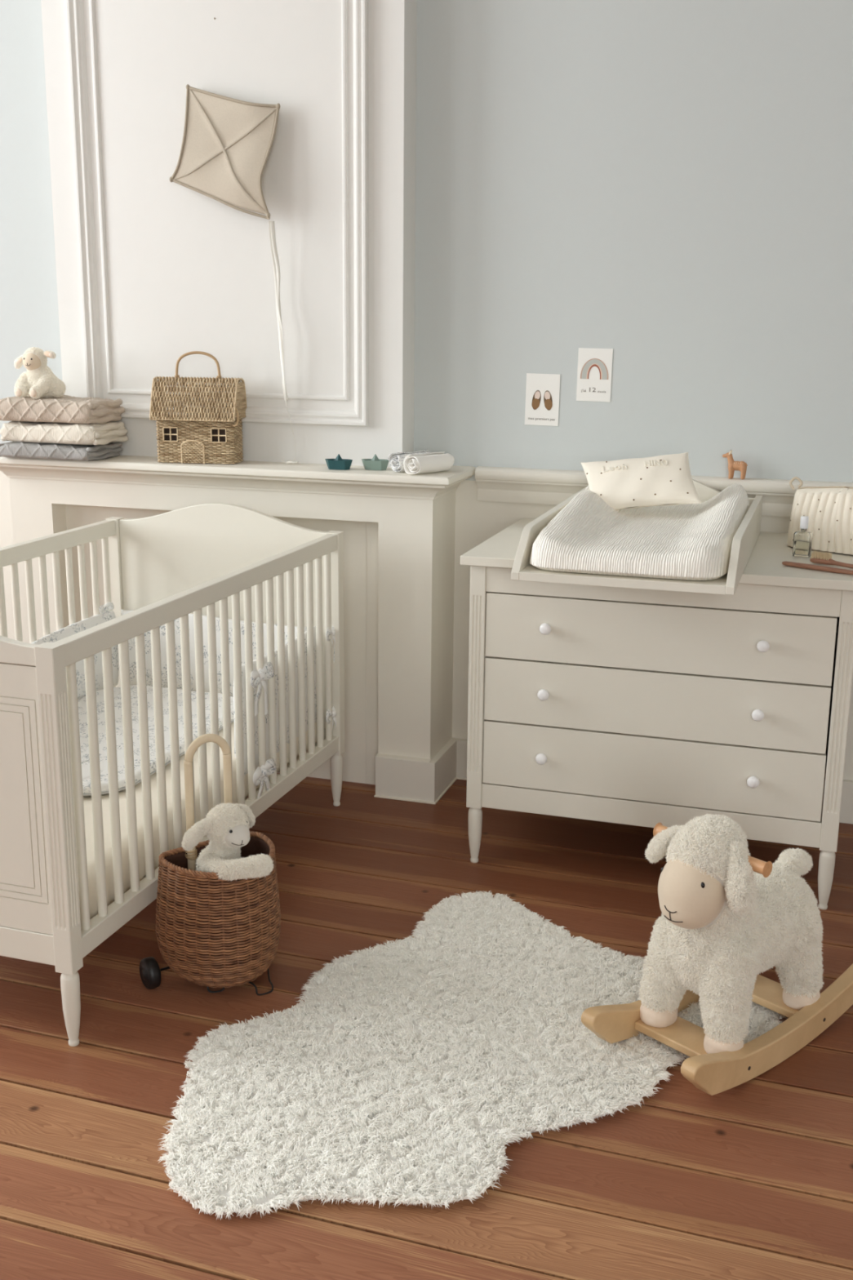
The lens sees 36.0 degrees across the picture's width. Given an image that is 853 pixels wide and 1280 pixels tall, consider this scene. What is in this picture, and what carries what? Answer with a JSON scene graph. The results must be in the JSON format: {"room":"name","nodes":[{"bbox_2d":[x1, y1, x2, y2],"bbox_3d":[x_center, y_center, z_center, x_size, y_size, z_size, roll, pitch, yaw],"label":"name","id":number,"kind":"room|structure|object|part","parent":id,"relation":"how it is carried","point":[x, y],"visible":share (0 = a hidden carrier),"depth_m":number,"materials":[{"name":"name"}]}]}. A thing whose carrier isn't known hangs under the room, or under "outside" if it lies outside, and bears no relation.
{"room":"children's room","nodes":[
{"label":"children's room","id":0,"kind":"room"},
{"bbox_2d":[40,0,417,466],"bbox_3d":[-0.591,-1.869,3.832,1.149,2.740,0.122,5,15,17],"label":"wall","id":1,"kind":"structure","parent":0,"point":[188,270],"depth_m":3.91,"materials":[{"name":"white paint"}]},
{"bbox_2d":[66,0,368,426],"bbox_3d":[-0.616,-1.784,3.784,0.946,2.282,0.022,5,15,17],"label":"trim","id":2,"kind":"structure","parent":1,"relation":"attached to","point":[359,416],"depth_m":3.93,"materials":[{"name":"white paint"}]},
{"bbox_2d":[88,0,349,400],"bbox_3d":[-0.612,-1.788,3.788,0.815,2.142,0.009,5,15,17],"label":"trim","id":3,"kind":"structure","parent":1,"relation":"attached to","point":[345,397],"depth_m":3.93,"materials":[{"name":"white paint"}]},
{"bbox_2d":[168,84,298,463],"bbox_3d":[-0.576,-1.078,3.902,0.394,1.090,0.060,5,15,17],"label":"kite","id":4,"kind":"object","parent":1,"relation":"hanging from","point":[227,142],"visible":1,"depth_m":3.82,"materials":[{"name":"beige fabric"}]},
{"bbox_2d":[0,454,475,499],"bbox_3d":[-0.634,-0.518,4.068,1.554,0.073,0.303,5,15,17],"label":"mantel shelf","id":5,"kind":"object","parent":1,"relation":"attached to","point":[300,477],"depth_m":3.93,"materials":[{"name":"beige paint"}]},
{"bbox_2d":[0,441,122,461],"bbox_3d":[-1.158,-0.601,4.127,0.360,0.053,0.222,5,15,17],"label":"knit blanket","id":6,"kind":"object","parent":5,"relation":"on","point":[11,449],"visible":0.86,"depth_m":4.04,"materials":[{"name":"grey fabric"}]},
{"bbox_2d":[0,421,128,444],"bbox_3d":[-1.135,-0.654,4.109,0.358,0.068,0.213,5,15,17],"label":"knit blanket","id":7,"kind":"object","parent":6,"relation":"on","point":[106,433],"visible":0.87,"depth_m":4.03,"materials":[{"name":"beige fabric"}]},
{"bbox_2d":[0,395,124,423],"bbox_3d":[-1.155,-0.723,4.097,0.380,0.078,0.220,5,15,17],"label":"knit blanket","id":8,"kind":"object","parent":7,"relation":"on","point":[65,408],"visible":0.99,"depth_m":4.01,"materials":[{"name":"beige fabric"}]},
{"bbox_2d":[13,346,66,399],"bbox_3d":[-1.215,-0.829,4.078,0.148,0.160,0.144,9,16,31],"label":"sheep","id":9,"kind":"object","parent":8,"relation":"on","point":[39,380],"visible":1,"depth_m":4.05},
{"bbox_2d":[149,351,247,464],"bbox_3d":[-0.687,-0.708,3.987,0.276,0.332,0.140,3,14,8],"label":"bag","id":10,"kind":"object","parent":5,"relation":"on","point":[209,437],"visible":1,"depth_m":3.96,"materials":[{"name":"wicker"}]},
{"bbox_3d":[-0.707,-0.570,3.971,0.075,0.071,0.006,3,14,8],"label":"door frame","id":11,"kind":"part","parent":10,"relation":"part of","materials":[{"name":"wicker"}]},
{"bbox_3d":[-0.708,-0.566,3.970,0.065,0.062,0.005,3,14,8],"label":"door panel","id":12,"kind":"part","parent":10,"relation":"part of","materials":[{"name":"wicker"}]},
{"bbox_3d":[-0.692,-0.733,3.981,0.265,0.128,0.140,3,14,8],"label":"roof lid","id":13,"kind":"part","parent":10,"relation":"part of","materials":[{"name":"wicker"}]},
{"bbox_3d":[-0.691,-0.828,3.960,0.142,0.085,0.008,3,14,8],"label":"handle","id":14,"kind":"part","parent":10,"relation":"part of","materials":[{"name":"brown wicker"}]},
{"bbox_2d":[324,453,352,470],"bbox_3d":[-0.259,-0.526,3.869,0.085,0.045,0.048,4,14,14],"label":"boat","id":15,"kind":"object","parent":5,"relation":"on","point":[340,464],"visible":1,"depth_m":3.85,"materials":[{"name":"teal rubber"}]},
{"bbox_2d":[361,453,388,470],"bbox_3d":[-0.151,-0.526,3.869,0.087,0.046,0.049,5,15,17],"label":"boat","id":16,"kind":"object","parent":5,"relation":"on","point":[374,464],"visible":0.98,"depth_m":3.85,"materials":[{"name":"green rubber"}]},
{"bbox_2d":[387,449,431,471],"bbox_3d":[-0.042,-0.525,3.849,0.060,0.055,0.160,13,19,42],"label":"cloth","id":17,"kind":"object","parent":5,"relation":"on","point":[396,460],"visible":0.33,"depth_m":3.81,"materials":[{"name":"grey fabric"}]},
{"bbox_2d":[404,451,454,474],"bbox_3d":[0.009,-0.513,3.798,0.061,0.056,0.169,14,19,43],"label":"cloth","id":18,"kind":"object","parent":5,"relation":"on","point":[433,462],"visible":1,"depth_m":3.77,"materials":[{"name":"white fabric"}]},
{"bbox_2d":[364,521,366,783],"bbox_3d":[-0.187,0.042,4.053,0.002,0.847,0.004,5,15,17],"label":"trim","id":19,"kind":"structure","parent":1,"relation":"attached to","point":[365,522],"depth_m":4.03,"materials":[{"name":"beige paint"}]},
{"bbox_2d":[8,477,455,784],"bbox_3d":[-0.628,-0.061,4.214,1.420,0.965,0.236,5,15,17],"label":"fireplace surround","id":20,"kind":"object","parent":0,"point":[411,542],"visible":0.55,"depth_m":4.00,"materials":[{"name":"beige paint"}]},
{"bbox_2d":[375,737,457,802],"bbox_3d":[-0.028,0.396,4.121,0.190,0.134,0.257,5,15,17],"label":"plinth","id":21,"kind":"object","parent":20,"relation":"attached to","point":[426,780],"visible":1,"depth_m":4.01,"materials":[{"name":"beige paint"}]},
{"bbox_2d":[0,0,852,780],"bbox_3d":[-0.062,-1.390,3.914,8.900,3.700,0.150,5,15,17],"label":"wall","id":22,"kind":"structure","parent":0,"point":[665,185],"depth_m":3.71,"materials":[{"name":"blue paint"}]},
{"bbox_2d":[373,777,466,804],"bbox_3d":[0.247,0.485,4.040,0.781,0.005,0.243,5,15,17],"label":"trim","id":23,"kind":"structure","parent":22,"relation":"attached to","point":[455,778],"depth_m":4.03,"materials":[{"name":"white wood"}]},
{"bbox_2d":[524,373,559,426],"bbox_3d":[0.341,-0.708,3.868,0.101,0.150,0.002,6,15,17],"label":"postcard","id":24,"kind":"object","parent":22,"relation":"attached to","point":[542,390],"visible":1,"depth_m":3.87,"materials":[{"name":"grey paper"}]},
{"bbox_2d":[576,347,613,401],"bbox_3d":[0.487,-0.769,3.807,0.100,0.151,0.002,5,15,17],"label":"postcard","id":25,"kind":"object","parent":22,"relation":"attached to","point":[594,371],"visible":1,"depth_m":3.81,"materials":[{"name":"grey paper"}]},
{"bbox_2d":[456,738,852,824],"bbox_3d":[2.048,0.544,3.614,4.088,0.129,0.021,5,15,17],"label":"baseboard","id":26,"kind":"structure","parent":22,"relation":"attached to","point":[846,804],"depth_m":3.86,"materials":[{"name":"beige paint"}]},
{"bbox_2d":[475,466,852,516],"bbox_3d":[2.077,-0.308,3.382,4.037,0.104,0.046,5,15,17],"label":"trim","id":27,"kind":"structure","parent":22,"relation":"attached to","point":[494,484],"depth_m":3.88,"materials":[{"name":"beige paint"}]},
{"bbox_2d":[722,449,747,479],"bbox_3d":[0.873,-0.497,3.716,0.072,0.081,0.024,5,15,17],"label":"deer figurine","id":28,"kind":"object","parent":27,"relation":"on","point":[741,466],"visible":1,"depth_m":3.71,"materials":[{"name":"orange paint"}]},
{"bbox_2d":[0,773,852,1279],"bbox_3d":[-1.307,1.375,0.568,8.805,0.080,8.358,5,15,17],"label":"floor","id":29,"kind":"structure","parent":0,"point":[752,1180],"depth_m":2.42,"materials":[{"name":"brown wood"}]},
{"bbox_2d":[0,502,344,1046],"bbox_3d":[-0.831,0.194,3.318,0.760,0.898,1.458,5,15,18],"label":"cot","id":30,"kind":"object","parent":29,"relation":"on","point":[225,562],"visible":0.89,"depth_m":3.01,"materials":[{"name":"beige paint"}]},
{"bbox_3d":[-1.050,-0.031,2.566,0.680,0.104,0.022,5,15,18],"label":"footboard","id":31,"kind":"part","parent":30,"relation":"part of","materials":[{"name":"beige paint"}]},
{"bbox_3d":[-1.053,0.288,2.646,0.680,0.550,0.020,5,15,18],"label":"panel","id":32,"kind":"part","parent":30,"relation":"part of","materials":[{"name":"beige paint"}]},
{"bbox_3d":[-1.056,0.588,2.720,0.680,0.065,0.022,5,15,18],"label":"rail","id":33,"kind":"part","parent":30,"relation":"part of","materials":[{"name":"beige paint"}]},
{"bbox_3d":[-1.171,-0.186,3.340,0.030,0.046,1.378,5,15,18],"label":"rail","id":34,"kind":"part","parent":30,"relation":"part of","materials":[{"name":"beige paint"}]},
{"bbox_3d":[-0.711,0.334,2.543,0.040,0.667,0.040,5,15,18],"label":"post","id":35,"kind":"part","parent":30,"relation":"part of","materials":[{"name":"beige paint"}]},
{"bbox_3d":[-0.951,-0.047,4.068,0.040,0.667,0.040,5,15,18],"label":"post","id":36,"kind":"part","parent":30,"relation":"part of","materials":[{"name":"beige paint"}]},
{"bbox_2d":[31,601,336,799],"bbox_3d":[-0.801,0.240,3.380,0.742,0.401,1.358,5,15,17],"label":"bumper cover","id":37,"kind":"object","parent":30,"relation":"attached to","point":[260,677],"visible":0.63,"depth_m":3.85,"materials":[{"name":"white fabric"}]},
{"bbox_3d":[-0.485,-0.126,3.122,0.030,0.046,1.378,5,15,18],"label":"rail","id":38,"kind":"part","parent":30,"relation":"part of","materials":[{"name":"beige paint"}]},
{"bbox_2d":[83,721,316,919],"bbox_3d":[-0.843,0.377,3.361,0.680,0.127,1.364,5,15,17],"label":"mattress","id":39,"kind":"object","parent":30,"relation":"on","point":[87,803],"visible":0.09,"depth_m":3.04,"materials":[{"name":"beige fabric"}]},
{"bbox_2d":[77,684,234,795],"bbox_3d":[-0.853,0.252,3.526,0.507,0.035,0.837,5,15,17],"label":"quilt","id":40,"kind":"object","parent":39,"relation":"on","point":[82,715],"visible":0.35,"depth_m":3.52,"materials":[{"name":"white fabric"}]},
{"bbox_3d":[-0.491,0.463,3.268,0.030,0.047,1.378,5,15,18],"label":"rail","id":41,"kind":"part","parent":30,"relation":"part of","materials":[{"name":"beige paint"}]},
{"bbox_3d":[-0.608,-0.083,3.943,0.680,0.657,0.022,5,15,18],"label":"headboard","id":42,"kind":"part","parent":30,"relation":"part of","materials":[{"name":"beige paint"}]},
{"bbox_3d":[-0.267,0.013,3.851,0.040,0.667,0.040,5,15,18],"label":"post","id":43,"kind":"part","parent":30,"relation":"part of","materials":[{"name":"beige paint"}]},
{"bbox_2d":[139,733,280,995],"bbox_3d":[-0.449,0.492,2.841,0.311,0.559,0.216,-9,17,-34],"label":"trolley","id":44,"kind":"object","parent":29,"relation":"on","point":[211,931],"visible":0.91,"depth_m":2.81,"materials":[{"name":"wicker"}]},
{"bbox_3d":[-0.477,0.382,2.887,0.111,0.367,0.018,-9,17,-34],"label":"cane handle","id":45,"kind":"part","parent":44,"relation":"part of","materials":[{"name":"wicker"}]},
{"bbox_2d":[181,802,274,880],"bbox_3d":[-0.428,0.513,2.805,0.174,0.322,0.215,-5,15,-20],"label":"lamb","id":46,"kind":"object","parent":44,"relation":"in","point":[227,826],"visible":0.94,"depth_m":2.77},
{"bbox_2d":[156,890,786,1219],"bbox_3d":[0.139,0.805,2.674,1.148,0.041,1.353,5,15,17],"label":"shaggy rug","id":47,"kind":"object","parent":29,"relation":"on","point":[406,1070],"visible":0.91,"depth_m":2.55,"materials":[{"name":"white fur"}]},
{"bbox_2d":[460,518,852,910],"bbox_3d":[0.656,0.161,3.610,0.995,0.848,0.682,5,15,17],"label":"dresser","id":48,"kind":"object","parent":29,"relation":"on","point":[637,707],"visible":0.97,"depth_m":3.30,"materials":[{"name":"beige paint"}]},
{"bbox_3d":[0.135,0.124,3.453,0.041,0.662,0.041,5,15,17],"label":"post","id":49,"kind":"part","parent":48,"relation":"part of","materials":[{"name":"beige paint"}]},
{"bbox_3d":[0.299,0.308,3.409,0.030,0.030,0.031,5,15,17],"label":"knob","id":50,"kind":"part","parent":48,"relation":"part of","materials":[{"name":"white ceramic"}]},
{"bbox_3d":[0.301,0.140,3.368,0.030,0.030,0.031,5,15,17],"label":"knob","id":51,"kind":"part","parent":48,"relation":"part of","materials":[{"name":"white ceramic"}]},
{"bbox_3d":[0.302,-0.029,3.326,0.030,0.030,0.031,5,15,17],"label":"knob","id":52,"kind":"part","parent":48,"relation":"part of","materials":[{"name":"white ceramic"}]},
{"bbox_2d":[511,479,762,595],"bbox_3d":[0.571,-0.296,3.359,0.505,0.156,0.898,5,15,17],"label":"tray","id":53,"kind":"object","parent":48,"relation":"on","point":[745,538],"visible":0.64,"depth_m":3.02,"materials":[{"name":"beige paint"}]},
{"bbox_3d":[0.571,-0.230,3.375,0.467,0.020,0.898,5,15,17],"label":"board","id":54,"kind":"part","parent":53,"relation":"part of","materials":[{"name":"beige paint"}]},
{"bbox_2d":[529,483,749,580],"bbox_3d":[0.568,-0.301,3.348,0.464,0.127,0.874,5,15,17],"label":"changing pad","id":55,"kind":"object","parent":53,"relation":"in","point":[687,541],"visible":0.88,"depth_m":3.10,"materials":[{"name":"white fabric"}]},
{"bbox_2d":[581,452,702,510],"bbox_3d":[0.576,-0.425,3.545,0.346,0.164,0.116,5,15,17],"label":"pillow","id":56,"kind":"object","parent":55,"relation":"on","point":[664,480],"visible":0.94,"depth_m":3.52,"materials":[{"name":"beige fabric"}]},
{"bbox_3d":[0.565,0.448,3.386,0.870,0.066,0.020,5,15,17],"label":"rail","id":57,"kind":"part","parent":48,"relation":"part of","materials":[{"name":"beige paint"}]},
{"bbox_3d":[0.565,0.330,3.356,0.864,0.171,0.019,5,15,17],"label":"drawer","id":58,"kind":"part","parent":48,"relation":"part of","materials":[{"name":"beige paint"}]},
{"bbox_3d":[0.566,0.161,3.314,0.862,0.167,0.019,5,15,17],"label":"drawer","id":59,"kind":"part","parent":48,"relation":"part of","materials":[{"name":"beige paint"}]},
{"bbox_3d":[0.567,-0.006,3.273,0.862,0.168,0.019,5,15,17],"label":"drawer","id":60,"kind":"part","parent":48,"relation":"part of","materials":[{"name":"beige paint"}]},
{"bbox_3d":[0.811,0.351,3.255,0.030,0.030,0.031,5,15,17],"label":"knob","id":61,"kind":"part","parent":48,"relation":"part of","materials":[{"name":"white ceramic"}]},
{"bbox_3d":[0.812,0.183,3.213,0.030,0.030,0.031,5,15,17],"label":"knob","id":62,"kind":"part","parent":48,"relation":"part of","materials":[{"name":"white ceramic"}]},
{"bbox_3d":[0.814,0.014,3.171,0.030,0.030,0.031,5,15,17],"label":"knob","id":63,"kind":"part","parent":48,"relation":"part of","materials":[{"name":"white ceramic"}]},
{"bbox_2d":[792,515,813,557],"bbox_3d":[0.966,-0.266,3.365,0.043,0.103,0.031,9,16,31],"label":"glass bottle","id":64,"kind":"object","parent":48,"relation":"on","point":[802,539],"visible":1,"depth_m":3.35,"materials":[{"name":"white"}]},
{"bbox_2d":[782,561,852,574],"bbox_3d":[0.958,-0.174,3.183,0.205,0.012,0.019,13,18,40],"label":"wooden brush","id":65,"kind":"object","parent":48,"relation":"on","point":[799,565],"visible":1,"depth_m":3.18,"materials":[{"name":"brown wood"}]},
{"bbox_2d":[786,476,852,555],"bbox_3d":[1.088,-0.324,3.430,0.311,0.181,0.108,13,19,41],"label":"bag","id":66,"kind":"object","parent":48,"relation":"on","point":[829,509],"visible":0.93,"depth_m":3.42,"materials":[{"name":"beige fabric"}]},
{"bbox_2d":[809,550,852,568],"bbox_3d":[1.021,-0.197,3.227,0.160,0.035,0.029,12,18,39],"label":"brush","id":67,"kind":"object","parent":48,"relation":"on","point":[823,557],"visible":1,"depth_m":3.25,"materials":[{"name":"brown wood"}]},
{"bbox_3d":[1.021,-0.188,3.229,0.160,0.017,0.029,12,18,39],"label":"wooden handle","id":68,"kind":"part","parent":67,"relation":"part of","materials":[{"name":"brown wood"}]},
{"bbox_3d":[1.174,0.069,3.716,0.041,0.662,0.041,5,15,17],"label":"post","id":69,"kind":"part","parent":48,"relation":"part of","materials":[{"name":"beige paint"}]},
{"bbox_3d":[1.004,0.197,3.190,0.041,0.662,0.041,5,15,17],"label":"post","id":70,"kind":"part","parent":48,"relation":"part of","materials":[{"name":"beige paint"}]},
{"bbox_2d":[581,813,852,1095],"bbox_3d":[0.663,0.563,2.698,0.720,0.507,0.281,-12,19,-41],"label":"sheep","id":71,"kind":"object","parent":29,"relation":"on","point":[730,916],"visible":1,"depth_m":2.57}
]}

